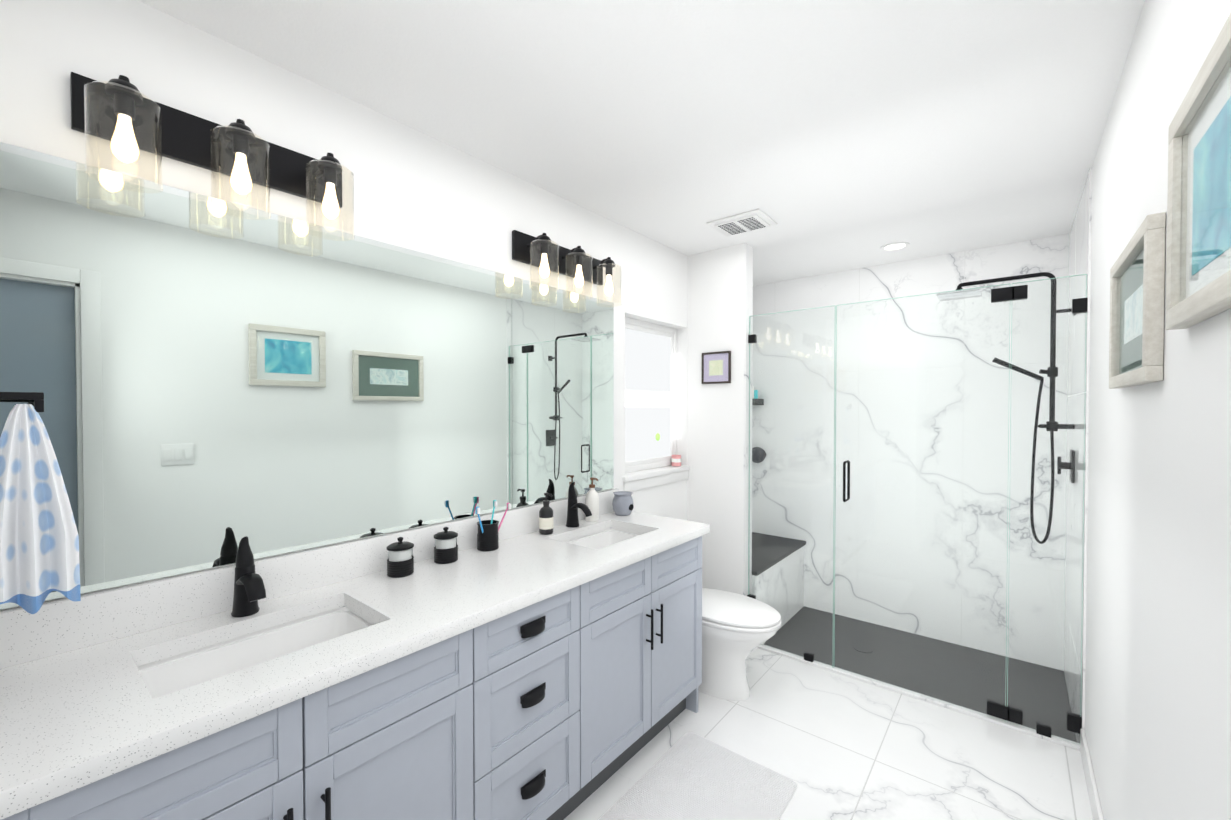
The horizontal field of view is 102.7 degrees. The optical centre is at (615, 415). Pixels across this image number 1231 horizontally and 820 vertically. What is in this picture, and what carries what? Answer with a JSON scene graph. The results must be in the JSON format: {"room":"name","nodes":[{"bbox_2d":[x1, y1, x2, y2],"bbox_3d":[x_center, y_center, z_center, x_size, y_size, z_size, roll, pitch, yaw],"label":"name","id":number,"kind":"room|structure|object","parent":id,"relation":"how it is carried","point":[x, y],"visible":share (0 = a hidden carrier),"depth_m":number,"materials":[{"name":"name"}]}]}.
{"room":"bathroom","nodes":[
{"label":"bathroom","id":0,"kind":"room"},
{"bbox_2d":[0,0,687,610],"bbox_3d":[-0.493,0.281,2.174,0.120,2.640,3.125,1,1,39],"label":"wall","id":1,"kind":"structure","parent":0,"point":[412,188],"depth_m":1.54,"materials":[{"name":"paint"}]},
{"bbox_2d":[70,72,354,240],"bbox_3d":[-0.996,-0.657,1.298,0.186,0.252,0.580,1,1,39],"label":"sconce","id":2,"kind":"object","parent":1,"relation":"attached to","point":[124,116],"visible":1,"depth_m":1.26,"materials":[{"name":"black metal"}]},
{"bbox_2d":[0,142,613,609],"bbox_3d":[-0.669,-0.094,1.851,0.006,1.000,2.080,1,1,39],"label":"mirror","id":3,"kind":"object","parent":1,"relation":"attached to","point":[208,378],"visible":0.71,"depth_m":1.42,"materials":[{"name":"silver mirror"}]},
{"bbox_2d":[0,488,618,667],"bbox_3d":[-0.672,0.468,1.837,0.026,0.118,2.168,1,1,39],"label":"backsplash","id":4,"kind":"structure","parent":1,"relation":"attached to","point":[61,625],"depth_m":1.30,"materials":[{"name":"white stone"}]},
{"bbox_2d":[512,230,621,306],"bbox_3d":[-0.192,-0.671,2.287,0.186,0.252,0.580,1,1,39],"label":"sconce","id":5,"kind":"object","parent":1,"relation":"attached to","point":[546,256],"visible":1,"depth_m":2.26,"materials":[{"name":"black metal"}]},
{"bbox_2d":[622,312,689,491],"bbox_3d":[0.226,-0.078,3.035,0.141,1.005,0.715,1,1,39],"label":"window","id":6,"kind":"structure","parent":1,"relation":"in","point":[655,394],"depth_m":3.10,"materials":[{"name":"glass"}]},
{"bbox_2d":[671,455,680,465],"bbox_3d":[0.400,0.296,3.231,0.065,0.070,0.065,1,1,39],"label":"candle","id":7,"kind":"object","parent":6,"relation":"on","point":[675,460],"visible":0.98,"depth_m":3.20,"materials":[{"name":"pink wax"}]},
{"bbox_2d":[138,0,1144,285],"bbox_3d":[0.377,-1.081,1.600,2.170,0.100,4.990,1,1,39],"label":"ceiling","id":8,"kind":"structure","parent":0,"point":[830,136],"depth_m":1.61,"materials":[{"name":"white paint"}]},
{"bbox_2d":[706,209,777,236],"bbox_3d":[0.686,-1.034,2.670,0.300,0.021,0.250,1,1,39],"label":"fan","id":9,"kind":"object","parent":8,"relation":"attached to","point":[753,220],"visible":1,"depth_m":2.64,"materials":[{"name":"white plastic"}]},
{"bbox_2d":[881,242,908,250],"bbox_3d":[1.734,-1.047,3.056,0.156,0.008,0.156,1,1,39],"label":"recessed light","id":10,"kind":"object","parent":8,"relation":"in","point":[894,246],"visible":0.96,"depth_m":3.06,"materials":[{"name":"white plastic"}]},
{"bbox_2d":[687,243,743,594],"bbox_3d":[0.659,0.268,3.180,0.398,2.640,0.088,1,1,39],"label":"wall","id":11,"kind":"structure","parent":0,"point":[715,420],"depth_m":3.13,"materials":[{"name":"paint"}]},
{"bbox_2d":[702,351,730,383],"bbox_3d":[0.637,-0.302,3.120,0.200,0.200,0.017,1,1,39],"label":"framed picture","id":12,"kind":"object","parent":11,"relation":"attached to","point":[716,367],"visible":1,"depth_m":3.12,"materials":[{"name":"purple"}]},
{"bbox_2d":[743,243,752,595],"bbox_3d":[0.667,0.268,3.181,0.410,2.640,0.100,1,1,39],"label":"wall tile","id":13,"kind":"structure","parent":11,"relation":"attached to","point":[748,298],"depth_m":3.03,"materials":[{"name":"tile"}]},
{"bbox_2d":[564,647,1092,819],"bbox_3d":[0.377,1.564,1.637,2.170,0.250,4.990,1,1,39],"label":"floor","id":14,"kind":"structure","parent":0,"point":[834,745],"depth_m":2.08,"materials":[{"name":"stone"}]},
{"bbox_2d":[0,528,709,819],"bbox_3d":[-0.462,1.004,1.674,0.568,0.870,2.168,1,1,39],"label":"bathroom vanity","id":15,"kind":"object","parent":14,"relation":"on","point":[526,670],"depth_m":1.35,"materials":[{"name":"grey"}]},
{"bbox_2d":[0,512,709,807],"bbox_3d":[-0.459,0.549,1.678,0.559,0.040,2.188,1,1,39],"label":"countertop","id":16,"kind":"structure","parent":15,"relation":"on","point":[65,717],"depth_m":1.09,"materials":[{"name":"white stone"}]},
{"bbox_2d":[231,536,265,616],"bbox_3d":[-0.968,0.429,1.303,0.147,0.207,0.062,1,1,39],"label":"faucet","id":17,"kind":"object","parent":16,"relation":"on","point":[249,590],"visible":1,"depth_m":1.31,"materials":[{"name":"black metal"}]},
{"bbox_2d":[136,600,375,695],"bbox_3d":[-0.846,0.646,1.206,0.302,0.164,0.472,1,1,39],"label":"sink","id":18,"kind":"object","parent":16,"relation":"in","point":[193,663],"depth_m":1.28,"materials":[{"name":"white ceramic"}]},
{"bbox_2d":[387,537,413,577],"bbox_3d":[-0.716,0.466,1.640,0.084,0.124,0.084,1,1,39],"label":"jar","id":19,"kind":"object","parent":16,"relation":"on","point":[400,561],"visible":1,"depth_m":1.61,"materials":[{"name":"black"}]},
{"bbox_2d":[434,527,457,563],"bbox_3d":[-0.614,0.464,1.782,0.084,0.124,0.084,1,1,39],"label":"jar","id":20,"kind":"object","parent":16,"relation":"on","point":[446,549],"visible":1,"depth_m":1.75,"materials":[{"name":"black ceramic"}]},
{"bbox_2d":[476,500,510,550],"bbox_3d":[-0.497,0.432,1.941,0.084,0.183,0.157,1,1,39],"label":"toothbrush holder","id":21,"kind":"object","parent":16,"relation":"on","point":[487,536],"visible":0.98,"depth_m":1.91,"materials":[{"name":"black ceramic"}]},
{"bbox_2d":[539,493,552,534],"bbox_3d":[-0.303,0.431,2.174,0.071,0.178,0.063,1,1,39],"label":"soap dispenser","id":22,"kind":"object","parent":16,"relation":"on","point":[546,519],"visible":1,"depth_m":2.15,"materials":[{"name":"black plastic"}]},
{"bbox_2d":[566,482,591,527],"bbox_3d":[-0.171,0.415,2.285,0.147,0.207,0.062,1,1,39],"label":"faucet","id":23,"kind":"object","parent":16,"relation":"on","point":[574,505],"visible":0.98,"depth_m":2.29,"materials":[{"name":"black metal"}]},
{"bbox_2d":[585,477,598,521],"bbox_3d":[-0.113,0.412,2.425,0.073,0.210,0.068,1,1,39],"label":"lotion bottle","id":24,"kind":"object","parent":16,"relation":"on","point":[592,500],"visible":0.94,"depth_m":2.40,"materials":[{"name":"white plastic"}]},
{"bbox_2d":[564,524,659,551],"bbox_3d":[-0.048,0.632,2.188,0.302,0.164,0.452,1,1,39],"label":"sink","id":25,"kind":"object","parent":16,"relation":"in","point":[610,538],"depth_m":2.34,"materials":[{"name":"white ceramic"}]},
{"bbox_2d":[612,491,633,515],"bbox_3d":[0.039,0.459,2.560,0.114,0.113,0.112,1,1,39],"label":"ceramic piece","id":26,"kind":"object","parent":16,"relation":"on","point":[622,503],"visible":1,"depth_m":2.52,"materials":[{"name":"grey"}]},
{"bbox_2d":[598,732,796,819],"bbox_3d":[0.253,1.431,1.736,0.494,0.014,0.854,1,1,39],"label":"bath mat","id":27,"kind":"object","parent":14,"relation":"on","point":[690,776],"visible":1,"depth_m":1.87,"materials":[{"name":"white fabric"}]},
{"bbox_2d":[698,588,780,700],"bbox_3d":[0.480,1.030,2.635,0.809,0.790,0.410,1,1,39],"label":"toilet","id":28,"kind":"object","parent":14,"relation":"on","point":[737,629],"visible":0.33,"depth_m":2.47,"materials":[{"name":"white ceramic"}]},
{"bbox_2d":[757,644,1079,750],"bbox_3d":[1.416,1.419,2.588,1.520,0.014,0.040,1,1,39],"label":"shower threshold","id":29,"kind":"object","parent":14,"relation":"on","point":[1020,728],"visible":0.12,"depth_m":2.45,"materials":[{"name":"stone"}]},
{"bbox_2d":[747,274,1087,744],"bbox_3d":[1.413,0.403,2.576,1.518,2.018,0.104,1,1,39],"label":"glass panels","id":30,"kind":"object","parent":29,"relation":"on","point":[1007,712],"visible":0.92,"depth_m":2.40,"materials":[{"name":"clear glass"}]},
{"bbox_2d":[764,606,1076,741],"bbox_3d":[1.572,1.497,3.107,1.930,0.022,0.960,1,1,39],"label":"pan","id":31,"kind":"object","parent":14,"relation":"on","point":[889,675],"depth_m":2.94,"materials":[{"name":"tile"}]},
{"bbox_2d":[752,532,805,643],"bbox_3d":[1.005,1.227,3.583,0.445,0.510,0.930,1,1,39],"label":"shower bench","id":32,"kind":"object","parent":31,"relation":"on","point":[782,551],"depth_m":3.52,"materials":[{"name":"stone"}]},
{"bbox_2d":[752,234,1068,670],"bbox_3d":[1.913,0.263,3.508,2.170,2.640,0.120,1,1,39],"label":"wall","id":33,"kind":"structure","parent":0,"point":[937,273],"depth_m":3.31,"materials":[{"name":"stone"}]},
{"bbox_2d":[1064,0,1230,819],"bbox_3d":[1.169,0.298,0.975,0.128,2.640,4.990,1,1,39],"label":"wall","id":34,"kind":"structure","parent":0,"point":[1158,675],"depth_m":1.13,"materials":[{"name":"paint"}]},
{"bbox_2d":[936,272,1075,543],"bbox_3d":[2.094,-0.042,2.674,0.585,1.409,0.200,1,1,39],"label":"shower","id":35,"kind":"object","parent":34,"relation":"attached to","point":[1054,424],"visible":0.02,"depth_m":2.54,"materials":[{"name":"black metal"}]},
{"bbox_2d":[1080,729,1103,819],"bbox_3d":[1.178,1.397,1.099,0.013,0.100,2.569,1,1,39],"label":"baseboard","id":36,"kind":"structure","parent":34,"relation":"attached to","point":[1096,809],"depth_m":1.80,"materials":[{"name":"white"}]},
{"bbox_2d":[1109,212,1165,388],"bbox_3d":[1.294,-0.250,1.233,0.027,0.350,0.520,1,1,39],"label":"picture frame","id":37,"kind":"object","parent":34,"relation":"attached to","point":[1136,331],"visible":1,"depth_m":1.15,"materials":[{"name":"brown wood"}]},
{"bbox_2d":[1165,13,1230,329],"bbox_3d":[0.884,-0.338,0.727,0.027,0.370,0.420,1,1,39],"label":"framed picture","id":38,"kind":"object","parent":34,"relation":"attached to","point":[1198,276],"visible":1,"depth_m":0.77,"materials":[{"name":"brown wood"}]},
{"bbox_3d":[-0.908,0.311,0.038,2.170,2.640,0.915,1,1,39],"label":"wall","id":39,"kind":"structure","parent":0,"visible":0},
{"bbox_2d":[0,392,43,411],"bbox_3d":[-1.118,-0.033,0.877,0.040,0.055,0.130,1,1,39],"label":"towel bar","id":40,"kind":"object","parent":39,"relation":"attached to","point":[37,398],"visible":0.96,"depth_m":0.91,"materials":[{"name":"black metal"}]},
{"bbox_2d":[0,404,80,613],"bbox_3d":[-1.091,0.172,0.914,0.128,0.385,0.066,-1,1,-44],"label":"hanging towel","id":41,"kind":"object","parent":40,"relation":"hanging from","point":[39,549],"visible":1,"depth_m":0.91,"materials":[{"name":"white fabric"}]},
{"bbox_3d":[0.824,0.259,3.794,0.120,2.640,1.050,1,1,39],"label":"wall","id":42,"kind":"structure","parent":0,"visible":0},
{"bbox_2d":[752,386,763,404],"bbox_3d":[1.094,-0.158,3.941,0.100,0.150,0.220,1,1,39],"label":"caddy shelf","id":43,"kind":"object","parent":42,"relation":"attached to","point":[759,401],"depth_m":3.92,"materials":[{"name":"black"}]},
{"bbox_2d":[752,438,765,462],"bbox_3d":[1.132,0.266,3.951,0.152,0.231,0.139,1,1,39],"label":"bath pouf","id":44,"kind":"object","parent":42,"relation":"hanging from","point":[756,454],"depth_m":3.90,"materials":[{"name":"grey"}]}
]}

